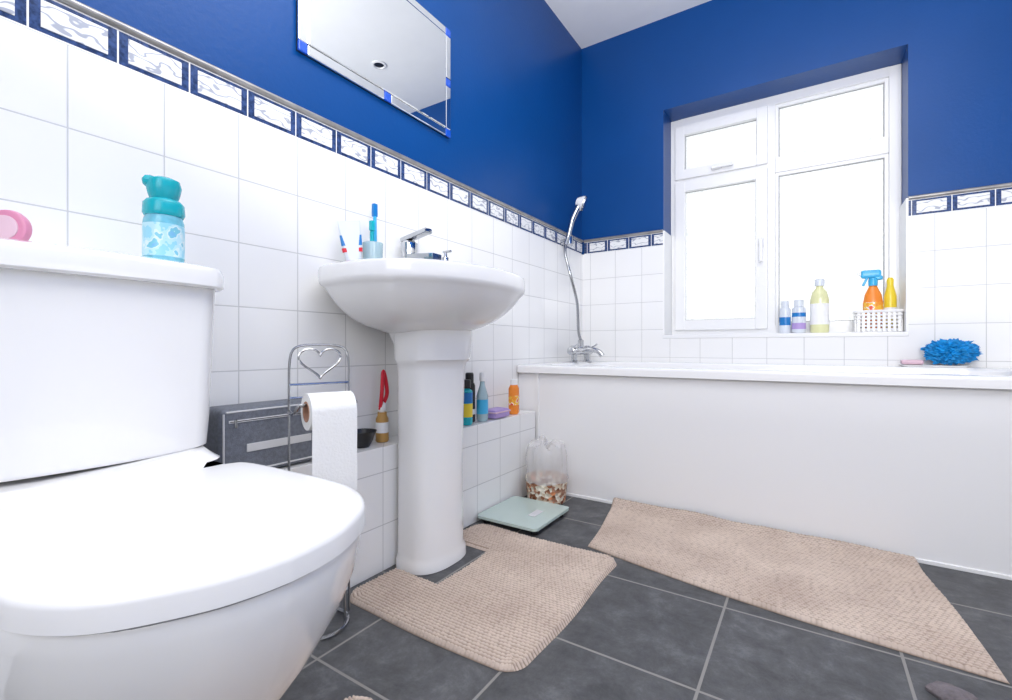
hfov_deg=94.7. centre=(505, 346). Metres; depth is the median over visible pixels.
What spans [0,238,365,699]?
toilet
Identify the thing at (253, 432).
bag
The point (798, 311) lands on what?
lotion bottle
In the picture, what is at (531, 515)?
bathroom scale
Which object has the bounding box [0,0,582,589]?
wall
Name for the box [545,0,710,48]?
ceiling
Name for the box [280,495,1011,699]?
floor
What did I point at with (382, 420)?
bottle
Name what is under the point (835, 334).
windowsill
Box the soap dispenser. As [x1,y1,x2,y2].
[442,250,451,260]
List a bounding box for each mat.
[344,695,372,699]
[350,524,616,671]
[588,497,1008,683]
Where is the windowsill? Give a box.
[663,331,908,338]
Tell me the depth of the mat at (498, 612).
1.19 m
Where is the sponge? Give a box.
[920,338,981,364]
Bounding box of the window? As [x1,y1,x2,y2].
[671,64,901,334]
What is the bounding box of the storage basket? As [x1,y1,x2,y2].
[852,309,903,331]
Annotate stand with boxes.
[287,344,357,640]
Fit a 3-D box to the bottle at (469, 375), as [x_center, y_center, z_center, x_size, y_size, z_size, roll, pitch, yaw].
[-0.141,0.194,1.803,0.045,0.190,0.045,0,0,33]
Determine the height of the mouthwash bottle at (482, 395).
0.190 m
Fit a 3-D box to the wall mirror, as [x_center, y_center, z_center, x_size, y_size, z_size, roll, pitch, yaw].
[-0.385,-0.993,1.503,0.016,0.405,0.628,0,0,33]
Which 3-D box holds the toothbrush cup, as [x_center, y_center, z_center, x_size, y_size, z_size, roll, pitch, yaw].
[-0.395,-0.321,1.383,0.060,0.218,0.060,0,0,33]
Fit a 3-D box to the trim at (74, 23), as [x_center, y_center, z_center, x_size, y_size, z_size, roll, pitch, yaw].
[-0.684,-0.598,1.040,0.019,0.087,4.180,0,0,33]
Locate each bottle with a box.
[375,370,388,442]
[463,379,472,424]
[465,372,474,421]
[476,372,487,421]
[508,379,518,413]
[779,301,790,332]
[792,299,805,332]
[810,279,828,332]
[857,269,883,327]
[884,277,896,327]
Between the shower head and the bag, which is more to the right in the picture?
the shower head
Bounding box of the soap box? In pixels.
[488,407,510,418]
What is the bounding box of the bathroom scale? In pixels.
[478,496,568,534]
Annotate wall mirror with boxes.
[296,0,450,137]
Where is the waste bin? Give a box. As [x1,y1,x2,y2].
[525,470,567,504]
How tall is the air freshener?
0.162 m
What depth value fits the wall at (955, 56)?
2.19 m
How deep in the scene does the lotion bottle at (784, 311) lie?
2.30 m
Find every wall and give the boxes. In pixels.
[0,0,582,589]
[582,0,1011,367]
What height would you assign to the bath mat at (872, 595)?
0.039 m
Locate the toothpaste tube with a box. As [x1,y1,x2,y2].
[337,221,362,260]
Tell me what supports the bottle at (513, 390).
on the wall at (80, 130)
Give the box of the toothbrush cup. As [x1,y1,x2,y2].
[362,203,382,258]
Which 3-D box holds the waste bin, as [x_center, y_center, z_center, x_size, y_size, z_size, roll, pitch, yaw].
[0.171,0.515,1.967,0.185,0.268,0.185,0,0,33]
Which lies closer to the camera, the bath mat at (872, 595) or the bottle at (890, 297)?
the bath mat at (872, 595)
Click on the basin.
(430, 307)
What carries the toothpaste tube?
on the basin
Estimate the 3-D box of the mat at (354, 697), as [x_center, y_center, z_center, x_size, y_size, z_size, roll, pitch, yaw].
[-0.208,0.640,0.522,0.529,0.017,0.537,0,0,33]
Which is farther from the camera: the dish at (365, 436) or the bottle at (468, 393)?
the bottle at (468, 393)
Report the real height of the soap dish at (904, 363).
0.029 m
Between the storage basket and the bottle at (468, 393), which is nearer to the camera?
the bottle at (468, 393)
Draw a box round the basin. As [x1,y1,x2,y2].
[318,227,524,574]
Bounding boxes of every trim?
[0,0,582,253]
[584,229,662,253]
[908,182,1011,216]
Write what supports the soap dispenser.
on the basin
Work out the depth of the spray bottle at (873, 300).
2.10 m
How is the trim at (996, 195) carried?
attached to the wall at (955, 56)
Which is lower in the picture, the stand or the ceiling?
the stand
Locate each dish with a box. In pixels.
[357,428,376,447]
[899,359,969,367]
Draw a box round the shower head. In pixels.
[560,196,604,362]
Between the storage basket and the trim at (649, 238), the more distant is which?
the trim at (649, 238)
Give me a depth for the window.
2.40 m
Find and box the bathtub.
[517,361,1011,580]
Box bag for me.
[203,399,311,467]
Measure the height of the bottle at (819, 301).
0.258 m
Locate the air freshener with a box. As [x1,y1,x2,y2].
[142,175,184,261]
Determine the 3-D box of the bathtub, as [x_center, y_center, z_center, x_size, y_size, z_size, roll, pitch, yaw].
[1.024,0.366,1.979,1.838,0.567,0.760,0,0,33]

